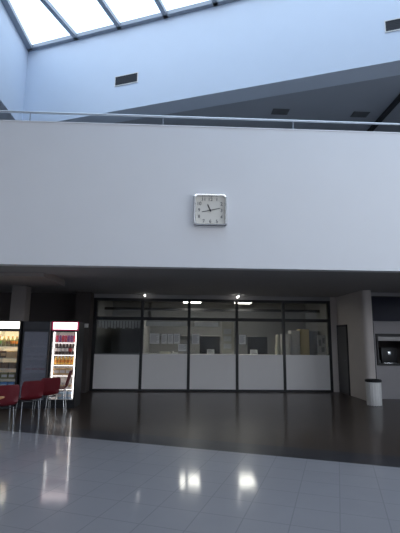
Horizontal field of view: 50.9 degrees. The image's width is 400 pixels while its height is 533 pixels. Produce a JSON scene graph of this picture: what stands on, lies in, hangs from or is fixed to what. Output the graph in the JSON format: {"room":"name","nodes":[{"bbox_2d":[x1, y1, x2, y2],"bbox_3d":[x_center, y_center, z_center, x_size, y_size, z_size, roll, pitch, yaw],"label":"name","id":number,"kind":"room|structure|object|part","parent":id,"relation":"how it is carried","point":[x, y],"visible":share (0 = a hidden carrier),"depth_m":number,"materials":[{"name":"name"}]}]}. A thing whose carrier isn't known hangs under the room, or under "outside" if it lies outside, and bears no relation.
{"room":"school atrium lobby","nodes":[
{"label":"school atrium lobby","id":0,"kind":"room"},
{"bbox_2d":[0,0,27,119],"bbox_3d":[-5.727,-5.918,11.547,0.600,2.720,3.836,1,-10,-2],"label":"wall","id":1,"kind":"structure","parent":0,"point":[13,52],"depth_m":12.19,"materials":[{"name":"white paint"}]},
{"bbox_2d":[9,286,31,320],"bbox_3d":[-5.085,2.072,11.707,0.400,3.050,0.400,1,-10,-2],"label":"wall column","id":2,"kind":"structure","parent":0,"point":[21,295],"depth_m":11.71,"materials":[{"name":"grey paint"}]},
{"bbox_2d":[75,292,93,392],"bbox_3d":[-3.661,2.334,13.122,0.450,3.050,0.550,1,-10,-2],"label":"wall pier","id":3,"kind":"object","parent":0,"point":[84,307],"visible":0.64,"depth_m":13.00,"materials":[{"name":"paint"}]},
{"bbox_2d":[95,301,112,352],"bbox_3d":[-3.487,2.734,15.397,0.100,3.050,3.650,1,-10,-2],"label":"wall","id":4,"kind":"structure","parent":0,"point":[103,335],"depth_m":14.87,"materials":[{"name":"paint"}]},
{"bbox_2d":[143,320,150,353],"bbox_3d":[-1.971,3.126,15.370,0.100,2.300,3.700,1,-10,-2],"label":"wall office partition","id":5,"kind":"structure","parent":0,"point":[146,331],"depth_m":14.81,"materials":[{"name":"paint"}]},
{"bbox_2d":[0,292,329,387],"bbox_3d":[-2.648,2.416,13.529,13.910,3.050,0.210,1,-10,-2],"label":"wall","id":6,"kind":"structure","parent":0,"point":[53,307],"depth_m":13.57,"materials":[{"name":"paint"}]},
{"bbox_2d":[89,298,97,390],"bbox_3d":[-3.401,2.459,13.442,0.090,2.920,0.120,1,-10,-2],"label":"trim","id":7,"kind":"structure","parent":6,"relation":"attached to","point":[95,299],"depth_m":13.40,"materials":[{"name":"black metal"}]},
{"bbox_2d":[92,298,140,390],"bbox_3d":[-2.646,2.486,13.552,1.430,2.920,0.280,1,-10,-2],"label":"window","id":8,"kind":"structure","parent":6,"relation":"in","point":[111,371],"depth_m":13.29,"materials":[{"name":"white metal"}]},
{"bbox_3d":[-2.649,2.806,13.496,1.430,0.030,0.280,1,-10,-2],"label":"sill","id":9,"kind":"part","parent":8,"relation":"part of","materials":[{"name":"grey metal"}]},
{"bbox_2d":[98,320,140,328],"bbox_3d":[-2.630,1.902,13.797,1.410,0.275,0.040,1,-10,-2],"label":"vertical blind","id":10,"kind":"object","parent":8,"relation":"attached to","point":[98,320],"visible":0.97,"depth_m":13.79,"materials":[{"name":"fabric"}]},
{"bbox_2d":[138,298,143,390],"bbox_3d":[-1.883,2.486,13.505,0.090,2.920,0.120,1,-10,-2],"label":"trim","id":11,"kind":"structure","parent":6,"relation":"attached to","point":[142,299],"depth_m":13.45,"materials":[{"name":"black metal"}]},
{"bbox_2d":[141,298,187,390],"bbox_3d":[-1.127,2.513,13.615,1.430,2.920,0.280,1,-10,-2],"label":"window","id":12,"kind":"structure","parent":6,"relation":"in","point":[160,372],"depth_m":13.35,"materials":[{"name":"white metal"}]},
{"bbox_2d":[150,334,158,343],"bbox_3d":[-1.466,2.325,13.544,0.310,0.320,0.003,1,-10,-2],"label":"paper notice","id":13,"kind":"object","parent":12,"relation":"attached to","point":[154,338],"visible":1,"depth_m":13.54,"materials":[{"name":"white paper"}]},
{"bbox_2d":[161,334,166,343],"bbox_3d":[-1.157,2.335,13.556,0.170,0.310,0.003,1,-10,-2],"label":"paper notice","id":14,"kind":"object","parent":12,"relation":"attached to","point":[164,336],"visible":1,"depth_m":13.55,"materials":[{"name":"white paper"}]},
{"bbox_3d":[-1.131,2.833,13.559,1.430,0.030,0.280,1,-10,-2],"label":"sill","id":15,"kind":"part","parent":12,"relation":"part of","materials":[{"name":"laminate"}]},
{"bbox_2d":[146,320,186,326],"bbox_3d":[-1.105,1.875,13.849,1.360,0.199,0.050,1,-10,-2],"label":"roller blind","id":16,"kind":"object","parent":12,"relation":"attached to","point":[148,322],"visible":0.94,"depth_m":13.84,"materials":[{"name":"fabric"}]},
{"bbox_2d":[168,334,172,343],"bbox_3d":[-0.957,2.338,13.564,0.170,0.310,0.003,1,-10,-2],"label":"paper notice","id":17,"kind":"object","parent":12,"relation":"attached to","point":[170,336],"visible":1,"depth_m":13.56,"materials":[{"name":"white paper"}]},
{"bbox_2d":[174,334,179,343],"bbox_3d":[-0.747,2.332,13.575,0.190,0.310,0.003,1,-10,-2],"label":"paper notice","id":18,"kind":"object","parent":12,"relation":"attached to","point":[176,336],"visible":1,"depth_m":13.57,"materials":[{"name":"white paper"}]},
{"bbox_2d":[178,344,186,350],"bbox_3d":[-0.560,2.616,13.534,0.290,0.220,0.003,1,-10,-2],"label":"paper notice","id":19,"kind":"object","parent":12,"relation":"attached to","point":[181,347],"visible":1,"depth_m":13.53,"materials":[{"name":"white paper"}]},
{"bbox_2d":[187,299,190,390],"bbox_3d":[-0.364,2.513,13.567,0.090,2.920,0.120,1,-10,-2],"label":"trim","id":20,"kind":"structure","parent":6,"relation":"attached to","point":[189,300],"depth_m":13.49,"materials":[{"name":"black metal"}]},
{"bbox_2d":[189,299,235,391],"bbox_3d":[0.411,2.540,13.678,1.470,2.920,0.280,1,-10,-2],"label":"window","id":21,"kind":"structure","parent":6,"relation":"in","point":[208,372],"depth_m":13.42,"materials":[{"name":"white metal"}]},
{"bbox_2d":[192,334,198,343],"bbox_3d":[-0.143,2.348,13.599,0.240,0.320,0.003,1,-10,-2],"label":"paper notice","id":22,"kind":"object","parent":21,"relation":"attached to","point":[195,337],"visible":1,"depth_m":13.60,"materials":[{"name":"white paper"}]},
{"bbox_2d":[194,321,218,326],"bbox_3d":[0.213,1.898,13.903,0.800,0.199,0.050,1,-10,-2],"label":"roller blind","id":23,"kind":"object","parent":21,"relation":"attached to","point":[196,323],"visible":0.94,"depth_m":13.89,"materials":[{"name":"fabric"}]},
{"bbox_2d":[207,349,213,353],"bbox_3d":[0.346,2.780,13.704,0.240,0.155,0.100,1,-10,-2],"label":"card","id":24,"kind":"object","parent":21,"relation":"on","point":[209,351],"visible":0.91,"depth_m":13.68,"materials":[{"name":"white paper"}]},
{"bbox_3d":[0.408,2.860,13.622,1.470,0.030,0.280,1,-10,-2],"label":"sill","id":25,"kind":"part","parent":21,"relation":"part of","materials":[{"name":"laminate"}]},
{"bbox_2d":[222,322,233,353],"bbox_3d":[0.917,2.361,13.874,0.400,1.050,0.100,1,-10,-2],"label":"display board","id":26,"kind":"object","parent":21,"relation":"on","point":[227,327],"visible":0.96,"depth_m":13.86,"materials":[{"name":"white plastic"}]},
{"bbox_2d":[235,300,238,391],"bbox_3d":[1.194,2.540,13.632,0.090,2.920,0.120,1,-10,-2],"label":"trim","id":27,"kind":"structure","parent":6,"relation":"attached to","point":[236,301],"depth_m":13.58,"materials":[{"name":"black metal"}]},
{"bbox_2d":[238,300,283,391],"bbox_3d":[1.960,2.568,13.742,1.450,2.920,0.280,1,-10,-2],"label":"window","id":28,"kind":"structure","parent":6,"relation":"in","point":[257,373],"depth_m":13.48,"materials":[{"name":"black metal"}]},
{"bbox_2d":[239,335,245,343],"bbox_3d":[1.381,2.375,13.662,0.210,0.300,0.003,1,-10,-2],"label":"paper notice","id":29,"kind":"object","parent":28,"relation":"attached to","point":[242,338],"visible":1,"depth_m":13.66,"materials":[{"name":"white paper"}]},
{"bbox_2d":[250,350,257,354],"bbox_3d":[1.764,2.805,13.763,0.240,0.155,0.100,1,-10,-2],"label":"card","id":30,"kind":"object","parent":28,"relation":"on","point":[252,352],"visible":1,"depth_m":13.73,"materials":[{"name":"white paper"}]},
{"bbox_3d":[1.956,2.888,13.686,1.450,0.030,0.280,1,-10,-2],"label":"sill","id":31,"kind":"part","parent":28,"relation":"part of","materials":[{"name":"laminate"}]},
{"bbox_2d":[275,335,280,354],"bbox_3d":[2.566,2.576,13.839,0.170,0.650,0.167,1,-10,-2],"label":"stand","id":32,"kind":"object","parent":28,"relation":"on","point":[277,346],"visible":1,"depth_m":13.78,"materials":[{"name":"white plastic"}]},
{"bbox_2d":[281,300,286,391],"bbox_3d":[2.732,2.567,13.695,0.090,2.920,0.120,1,-10,-2],"label":"trim","id":33,"kind":"structure","parent":6,"relation":"attached to","point":[283,301],"depth_m":13.66,"materials":[{"name":"black metal"}]},
{"bbox_2d":[285,300,330,391],"bbox_3d":[3.488,2.595,13.805,1.430,2.920,0.280,1,-10,-2],"label":"window","id":34,"kind":"structure","parent":6,"relation":"in","point":[304,373],"depth_m":13.54,"materials":[{"name":"black metal"}]},
{"bbox_3d":[3.485,2.915,13.749,1.430,0.030,0.280,1,-10,-2],"label":"sill","id":35,"kind":"part","parent":34,"relation":"part of","materials":[{"name":"laminate"}]},
{"bbox_2d":[317,335,325,354],"bbox_3d":[4.043,2.604,13.940,0.280,0.660,0.080,1,-10,-2],"label":"notice board","id":36,"kind":"object","parent":34,"relation":"on","point":[321,339],"visible":0.98,"depth_m":13.93,"materials":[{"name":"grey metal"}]},
{"bbox_2d":[0,121,399,272],"bbox_3d":[0.175,-1.395,8.492,19.000,2.920,0.220,1,-10,-2],"label":"wall","id":37,"kind":"structure","parent":0,"point":[72,195],"depth_m":8.37,"materials":[{"name":"paint"}]},
{"bbox_2d":[0,120,399,133],"bbox_3d":[0.190,-2.847,8.751,19.000,0.030,0.250,1,-10,-2],"label":"trim","id":38,"kind":"structure","parent":37,"relation":"on","point":[0,120],"depth_m":8.62,"materials":[{"name":"paint"}]},
{"bbox_2d":[0,110,399,128],"bbox_3d":[0.191,-2.995,8.772,18.980,0.269,0.068,1,-10,-2],"label":"rail","id":39,"kind":"object","parent":38,"relation":"on","point":[1,111],"visible":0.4,"depth_m":8.77,"materials":[{"name":"metal"}]},
{"bbox_2d":[193,193,226,226],"bbox_3d":[0.203,-1.111,8.284,0.680,0.680,0.091,1,-10,-2],"label":"wall clock","id":40,"kind":"object","parent":37,"relation":"attached to","point":[209,209],"visible":1,"depth_m":8.29,"materials":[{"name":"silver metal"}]},
{"bbox_2d":[0,391,399,532],"bbox_3d":[0.294,2.422,3.959,19.000,0.200,26.600,1,-10,-2],"label":"floor","id":41,"kind":"structure","parent":0,"point":[114,461],"depth_m":5.46,"materials":[{"name":"grey tile"}]},
{"bbox_2d":[0,385,19,432],"bbox_3d":[-3.435,2.459,7.321,0.420,0.808,0.507,7,-12,-34],"label":"shell chair","id":42,"kind":"object","parent":41,"relation":"on","point":[10,393],"visible":1,"depth_m":7.23,"materials":[{"name":"red plastic"}]},
{"bbox_2d":[0,321,23,408],"bbox_3d":[-4.570,2.321,10.052,0.630,2.000,0.658,1,-10,-2],"label":"fridge","id":43,"kind":"object","parent":41,"relation":"on","point":[7,328],"visible":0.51,"depth_m":9.94,"materials":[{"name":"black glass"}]},
{"bbox_2d":[1,351,6,357],"bbox_3d":[-4.623,2.075,9.928,0.120,0.160,0.122,1,-10,-2],"label":"pack","id":44,"kind":"object","parent":43,"relation":"in","point":[3,353],"visible":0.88,"depth_m":9.87},
{"bbox_2d":[2,336,5,345],"bbox_3d":[-4.658,1.774,9.980,0.092,0.230,0.090,1,-10,-2],"label":"drink bottle","id":45,"kind":"object","parent":43,"relation":"in","point":[3,339],"visible":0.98,"depth_m":9.95,"materials":[{"name":"green glass"}]},
{"bbox_2d":[1,372,8,378],"bbox_3d":[-4.566,2.559,9.846,0.140,0.140,0.122,1,-10,-2],"label":"pack","id":46,"kind":"object","parent":43,"relation":"in","point":[4,375],"visible":0.9,"depth_m":9.79},
{"bbox_2d":[2,362,9,367],"bbox_3d":[-4.564,2.327,9.887,0.140,0.130,0.122,1,-10,-2],"label":"pack","id":47,"kind":"object","parent":43,"relation":"in","point":[5,364],"visible":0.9,"depth_m":9.83},
{"bbox_2d":[6,336,9,345],"bbox_3d":[-4.558,1.776,9.984,0.092,0.230,0.090,1,-10,-2],"label":"drink bottle","id":48,"kind":"object","parent":43,"relation":"in","point":[8,338],"visible":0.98,"depth_m":9.95,"materials":[{"name":"green glass"}]},
{"bbox_2d":[6,351,11,357],"bbox_3d":[-4.498,2.077,9.933,0.120,0.160,0.122,1,-10,-2],"label":"pack","id":49,"kind":"object","parent":43,"relation":"in","point":[8,353],"visible":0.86,"depth_m":9.88},
{"bbox_3d":[-4.549,1.384,9.937,0.570,0.165,0.024,1,-10,-2],"label":"sign panel","id":50,"kind":"part","parent":43,"relation":"part of","materials":[{"name":"white plastic"}]},
{"bbox_3d":[-4.559,2.317,9.772,0.630,1.670,0.028,1,-10,-2],"label":"door","id":51,"kind":"part","parent":43,"relation":"part of","materials":[{"name":"clear glass"}]},
{"bbox_2d":[8,372,15,378],"bbox_3d":[-4.399,2.562,9.853,0.140,0.140,0.122,1,-10,-2],"label":"pack","id":52,"kind":"object","parent":43,"relation":"in","point":[11,374],"visible":0.8,"depth_m":9.80},
{"bbox_2d":[9,362,15,367],"bbox_3d":[-4.397,2.330,9.894,0.140,0.130,0.122,1,-10,-2],"label":"pack","id":53,"kind":"object","parent":43,"relation":"in","point":[12,364],"visible":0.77,"depth_m":9.84},
{"bbox_2d":[10,336,14,345],"bbox_3d":[-4.458,1.778,9.988,0.092,0.230,0.090,1,-10,-2],"label":"drink bottle","id":54,"kind":"object","parent":43,"relation":"in","point":[12,341],"visible":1,"depth_m":9.96,"materials":[{"name":"orange glass"}]},
{"bbox_2d":[11,351,16,357],"bbox_3d":[-4.374,2.079,9.938,0.120,0.160,0.122,1,-10,-2],"label":"pack","id":55,"kind":"object","parent":43,"relation":"in","point":[14,353],"visible":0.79,"depth_m":9.88},
{"bbox_2d":[14,380,43,425],"bbox_3d":[-3.296,2.592,8.068,0.420,0.808,0.507,9,-13,-40],"label":"shell chair","id":56,"kind":"object","parent":41,"relation":"on","point":[31,390],"visible":0.93,"depth_m":7.96,"materials":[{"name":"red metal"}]},
{"bbox_2d":[17,321,51,408],"bbox_3d":[-3.903,2.341,10.129,0.630,2.000,0.658,1,-10,-2],"label":"fridge","id":57,"kind":"object","parent":41,"relation":"on","point":[36,339],"visible":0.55,"depth_m":10.01,"materials":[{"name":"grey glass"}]},
{"bbox_3d":[-3.882,1.405,10.014,0.570,0.165,0.024,1,-10,-2],"label":"sign panel","id":58,"kind":"part","parent":57,"relation":"part of","materials":[{"name":"black plastic"}]},
{"bbox_2d":[38,366,45,371],"bbox_3d":[-3.738,2.426,9.967,0.150,0.140,0.122,1,-10,-2],"label":"pack","id":59,"kind":"object","parent":57,"relation":"in","point":[41,368],"visible":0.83,"depth_m":9.91},
{"bbox_2d":[39,354,46,358],"bbox_3d":[-3.735,2.140,10.017,0.150,0.120,0.122,1,-10,-2],"label":"pack","id":60,"kind":"object","parent":57,"relation":"in","point":[42,356],"visible":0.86,"depth_m":9.96},
{"bbox_2d":[33,377,60,418],"bbox_3d":[-3.196,2.709,8.732,0.420,0.808,0.507,8,-13,-38],"label":"shell chair","id":61,"kind":"object","parent":41,"relation":"on","point":[51,385],"visible":0.76,"depth_m":8.64,"materials":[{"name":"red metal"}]},
{"bbox_2d":[44,370,72,413],"bbox_3d":[-3.148,2.767,9.339,0.567,0.905,0.470,2,-10,-10],"label":"shell chair","id":62,"kind":"object","parent":41,"relation":"on","point":[63,388],"visible":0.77,"depth_m":9.26,"materials":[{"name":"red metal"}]},
{"bbox_2d":[47,322,84,407],"bbox_3d":[-3.268,2.369,10.254,0.630,2.000,0.658,1,-10,-2],"label":"fridge","id":63,"kind":"object","parent":41,"relation":"on","point":[58,328],"visible":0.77,"depth_m":10.12,"materials":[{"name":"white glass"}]},
{"bbox_2d":[53,368,59,374],"bbox_3d":[-3.429,2.511,10.057,0.140,0.150,0.122,1,-10,-2],"label":"pack","id":64,"kind":"object","parent":63,"relation":"in","point":[55,370],"visible":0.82,"depth_m":10.00},
{"bbox_2d":[55,343,58,353],"bbox_3d":[-3.457,1.979,10.150,0.078,0.270,0.076,1,-10,-2],"label":"drink bottle","id":65,"kind":"object","parent":63,"relation":"in","point":[56,347],"visible":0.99,"depth_m":10.12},
{"bbox_2d":[58,343,61,353],"bbox_3d":[-3.377,1.980,10.153,0.078,0.270,0.076,1,-10,-2],"label":"drink bottle","id":66,"kind":"object","parent":63,"relation":"in","point":[60,345],"visible":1,"depth_m":10.12,"materials":[{"name":"plastic"}]},
{"bbox_2d":[57,392,62,398],"bbox_3d":[-3.312,3.053,9.968,0.100,0.160,0.122,1,-10,-2],"label":"pack","id":67,"kind":"object","parent":63,"relation":"in","point":[60,394],"visible":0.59,"depth_m":9.91},
{"bbox_2d":[59,368,65,374],"bbox_3d":[-3.283,2.514,10.063,0.140,0.150,0.122,1,-10,-2],"label":"pack","id":68,"kind":"object","parent":63,"relation":"in","point":[62,371],"visible":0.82,"depth_m":10.01},
{"bbox_3d":[-3.256,2.366,9.973,0.630,1.670,0.028,1,-10,-2],"label":"door","id":69,"kind":"part","parent":63,"relation":"part of","materials":[{"name":"clear glass"}]},
{"bbox_2d":[62,343,64,353],"bbox_3d":[-3.297,1.982,10.156,0.078,0.270,0.076,1,-10,-2],"label":"drink bottle","id":70,"kind":"object","parent":63,"relation":"in","point":[63,346],"visible":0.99,"depth_m":10.12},
{"bbox_3d":[-3.247,1.433,10.139,0.570,0.165,0.024,1,-10,-2],"label":"sign panel","id":71,"kind":"part","parent":63,"relation":"part of","materials":[{"name":"white plastic"}]},
{"bbox_2d":[65,343,68,353],"bbox_3d":[-3.217,1.983,10.160,0.078,0.270,0.076,1,-10,-2],"label":"drink bottle","id":72,"kind":"object","parent":63,"relation":"in","point":[67,346],"visible":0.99,"depth_m":10.13,"materials":[{"name":"plastic"}]},
{"bbox_2d":[65,368,72,374],"bbox_3d":[-3.136,2.516,10.069,0.140,0.150,0.122,1,-10,-2],"label":"pack","id":73,"kind":"object","parent":63,"relation":"in","point":[67,369],"visible":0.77,"depth_m":10.02},
{"bbox_2d":[67,391,71,398],"bbox_3d":[-3.085,3.057,9.977,0.100,0.160,0.122,1,-10,-2],"label":"pack","id":74,"kind":"object","parent":63,"relation":"in","point":[69,395],"visible":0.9,"depth_m":9.92},
{"bbox_2d":[68,343,71,353],"bbox_3d":[-3.138,1.984,10.163,0.078,0.270,0.076,1,-10,-2],"label":"drink bottle","id":75,"kind":"object","parent":63,"relation":"in","point":[70,346],"visible":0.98,"depth_m":10.13,"materials":[{"name":"plastic"}]},
{"bbox_2d":[280,334,290,354],"bbox_3d":[3.050,3.328,14.889,0.280,1.840,0.456,1,-10,-2],"label":"storage cabinet","id":76,"kind":"object","parent":41,"relation":"on","point":[287,336],"visible":0.35,"depth_m":14.80,"materials":[{"name":"grey metal"}]},
{"bbox_3d":[3.059,3.264,14.696,0.272,1.760,0.017,1,-10,-2],"label":"door","id":77,"kind":"part","parent":76,"relation":"part of","materials":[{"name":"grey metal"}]},
{"bbox_2d":[288,330,299,354],"bbox_3d":[3.368,3.278,14.963,0.320,1.970,0.456,1,-10,-2],"label":"storage cabinet","id":78,"kind":"object","parent":41,"relation":"on","point":[295,334],"visible":0.44,"depth_m":14.86,"materials":[{"name":"grey metal"}]},
{"bbox_2d":[297,329,309,354],"bbox_3d":[3.711,3.268,15.031,0.330,2.020,0.456,1,-10,-2],"label":"storage cabinet","id":79,"kind":"object","parent":41,"relation":"on","point":[304,333],"visible":0.38,"depth_m":14.92,"materials":[{"name":"laminate"}]},
{"bbox_2d":[309,331,318,354],"bbox_3d":[4.068,3.318,15.089,0.350,1.950,0.456,1,-10,-2],"label":"storage cabinet","id":80,"kind":"object","parent":41,"relation":"on","point":[313,345],"visible":0.17,"depth_m":14.98,"materials":[{"name":"grey metal"}]},
{"bbox_2d":[365,379,381,406],"bbox_3d":[4.454,3.224,10.761,0.410,0.650,0.410,1,-10,-2],"label":"waste bin","id":81,"kind":"object","parent":41,"relation":"on","point":[373,386],"visible":1,"depth_m":10.62,"materials":[{"name":"grey metal"}]},
{"bbox_2d":[373,323,376,378],"bbox_3d":[5.038,2.684,12.121,0.060,2.195,0.060,1,-10,-2],"label":"post","id":82,"kind":"object","parent":41,"relation":"on","point":[373,323],"visible":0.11,"depth_m":12.14,"materials":[{"name":"black metal"}]},
{"bbox_3d":[5.755,3.415,12.614,1.360,0.940,0.500,1,-10,-2],"label":"countertop","id":83,"kind":"structure","parent":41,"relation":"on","visible":0},
{"bbox_2d":[379,347,397,362],"bbox_3d":[5.654,2.697,12.695,0.480,0.500,0.380,1,-10,-2],"label":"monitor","id":84,"kind":"object","parent":83,"relation":"on","point":[386,354],"visible":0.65,"depth_m":12.55,"materials":[{"name":"black metal"}]},
{"bbox_3d":[0.305,3.706,14.049,1.400,0.750,0.600,1,-10,-2],"label":"office desk","id":85,"kind":"object","parent":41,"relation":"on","visible":0},
{"bbox_2d":[200,336,219,353],"bbox_3d":[0.326,2.845,14.149,0.680,0.980,0.200,1,-10,-2],"label":"computer monitor","id":86,"kind":"object","parent":85,"relation":"on","point":[206,342],"visible":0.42,"depth_m":14.16,"materials":[{"name":"black plastic"}]},
{"bbox_3d":[1.904,3.734,14.115,1.400,0.750,0.600,1,-10,-2],"label":"office desk","id":87,"kind":"object","parent":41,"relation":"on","visible":0},
{"bbox_2d":[247,337,267,353],"bbox_3d":[1.945,2.874,14.216,0.680,0.980,0.200,1,-10,-2],"label":"computer monitor","id":88,"kind":"object","parent":87,"relation":"on","point":[253,343],"visible":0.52,"depth_m":14.22,"materials":[{"name":"black plastic"}]},
{"bbox_2d":[0,266,399,304],"bbox_3d":[-0.040,-0.128,13.138,19.000,2.020,9.380,1,-10,-2],"label":"ceiling","id":89,"kind":"structure","parent":0,"point":[77,279],"depth_m":10.68,"materials":[{"name":"paint"}]},
{"bbox_2d":[0,272,64,285],"bbox_3d":[-6.383,0.224,9.635,6.050,0.150,1.600,1,-10,-2],"label":"trim","id":90,"kind":"structure","parent":89,"relation":"attached to","point":[6,278],"depth_m":9.56,"materials":[{"name":"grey paint"}]},
{"bbox_2d":[111,302,305,354],"bbox_3d":[0.383,3.006,16.715,7.750,3.050,0.100,1,-10,-2],"label":"wall","id":91,"kind":"structure","parent":0,"point":[127,340],"depth_m":16.77,"materials":[{"name":"paint"}]},
{"bbox_2d":[159,335,257,339],"bbox_3d":[0.268,2.821,16.539,4.000,0.210,0.300,1,-10,-2],"label":"wall shelf","id":92,"kind":"object","parent":91,"relation":"attached to","point":[159,335],"visible":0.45,"depth_m":16.41,"materials":[{"name":"grey metal"}]},
{"bbox_2d":[22,0,399,122],"bbox_3d":[1.823,-5.910,11.136,16.955,2.720,0.599,-3,-10,18],"label":"wall","id":93,"kind":"structure","parent":0,"point":[242,50],"depth_m":11.27,"materials":[{"name":"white paint"}]},
{"bbox_2d":[1,0,239,51],"bbox_3d":[2.264,-7.701,8.475,17.866,0.140,4.700,-3,-10,18],"label":"window","id":94,"kind":"structure","parent":93,"relation":"in","point":[163,14],"depth_m":12.06,"materials":[{"name":"grey metal"}]},
{"bbox_2d":[114,72,137,86],"bbox_3d":[-2.108,-5.351,12.015,0.740,0.310,0.025,-3,-10,18],"label":"air vent","id":95,"kind":"object","parent":93,"relation":"in","point":[130,78],"visible":1,"depth_m":12.01,"materials":[{"name":"white plastic"}]},
{"bbox_2d":[384,18,399,32],"bbox_3d":[4.716,-5.669,9.792,0.760,0.310,0.024,-3,-10,18],"label":"air vent","id":96,"kind":"object","parent":93,"relation":"in","point":[391,25],"visible":1,"depth_m":9.86,"materials":[{"name":"white plastic"}]},
{"bbox_2d":[118,75,399,131],"bbox_3d":[0.380,-5.793,5.397,19.000,0.320,26.600,1,-10,-2],"label":"ceiling","id":97,"kind":"structure","parent":0,"point":[333,103],"depth_m":11.98,"materials":[{"name":"paint"}]},
{"bbox_2d":[271,109,289,114],"bbox_3d":[2.304,-4.436,12.053,0.480,0.018,0.300,1,-10,-2],"label":"ceiling vent","id":98,"kind":"object","parent":97,"relation":"in","point":[274,111],"visible":1,"depth_m":12.03,"materials":[{"name":"grey metal"}]},
{"bbox_2d":[350,111,369,117],"bbox_3d":[4.631,-4.395,12.150,0.480,0.018,0.300,1,-10,-2],"label":"ceiling vent","id":99,"kind":"object","parent":97,"relation":"in","point":[355,113],"visible":1,"depth_m":12.13,"materials":[{"name":"grey metal"}]},
{"bbox_2d":[367,94,399,130],"bbox_3d":[5.262,-4.221,12.808,0.100,0.120,6.700,1,-10,-2],"label":"trim","id":100,"kind":"structure","parent":97,"relation":"attached to","point":[396,101],"depth_m":11.87,"materials":[{"name":"black metal"}]},
{"bbox_2d":[305,304,327,354],"bbox_3d":[4.354,2.877,15.745,0.100,3.050,3.600,1,-10,-2],"label":"wall","id":101,"kind":"structure","parent":0,"point":[321,327],"depth_m":15.40,"materials":[{"name":"paint"}]},
{"bbox_2d":[104,307,319,312],"bbox_3d":[0.473,1.563,15.142,7.750,0.090,0.100,1,-10,-2],"label":"trim","id":102,"kind":"structure","parent":101,"relation":"attached to","point":[105,308],"depth_m":15.09,"materials":[{"name":"black metal"}]},
{"bbox_2d":[330,297,339,391],"bbox_3d":[4.401,2.545,13.844,0.215,3.050,0.260,1,-10,-2],"label":"wall","id":103,"kind":"structure","parent":0,"point":[333,309],"depth_m":13.72,"materials":[{"name":"grey paint"}]},
{"bbox_2d":[326,301,333,391],"bbox_3d":[4.251,2.594,13.758,0.090,2.920,0.120,1,-10,-2],"label":"trim","id":104,"kind":"structure","parent":103,"relation":"attached to","point":[328,302],"depth_m":13.74,"materials":[{"name":"black metal"}]},
{"bbox_2d":[336,290,375,400],"bbox_3d":[4.768,2.373,12.839,0.430,3.050,2.330,1,-10,-2],"label":"wall","id":105,"kind":"structure","parent":0,"point":[354,309],"depth_m":12.11,"materials":[{"name":"grey paint"}]},
{"bbox_2d":[336,324,350,395],"bbox_3d":[4.491,2.914,13.250,0.069,2.120,0.890,1,-10,-2],"label":"door","id":106,"kind":"structure","parent":105,"relation":"in","point":[342,332],"depth_m":13.19,"materials":[{"name":"black metal"}]},
{"bbox_2d":[371,292,399,398],"bbox_3d":[7.229,2.324,12.413,4.450,3.050,0.200,1,-10,-2],"label":"wall","id":107,"kind":"structure","parent":0,"point":[389,375],"depth_m":12.12,"materials":[{"name":"white paint"}]},
{"bbox_2d":[371,296,399,320],"bbox_3d":[6.132,1.258,12.418,2.200,0.730,0.060,1,-10,-2],"label":"sign","id":108,"kind":"object","parent":107,"relation":"attached to","point":[384,308],"visible":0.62,"depth_m":12.37,"materials":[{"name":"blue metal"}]},
{"bbox_2d":[375,334,399,365],"bbox_3d":[5.787,2.431,12.269,1.320,0.900,0.160,1,-10,-2],"label":"hatch","id":109,"kind":"object","parent":107,"relation":"attached to","point":[393,337],"visible":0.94,"depth_m":12.23,"materials":[{"name":"black metal"}]},
{"bbox_2d":[378,336,399,362],"bbox_3d":[7.186,2.496,13.397,4.450,3.050,0.200,1,-10,-2],"label":"wall","id":110,"kind":"structure","parent":0,"point":[396,344],"depth_m":13.25,"materials":[{"name":"paint"}]}
]}

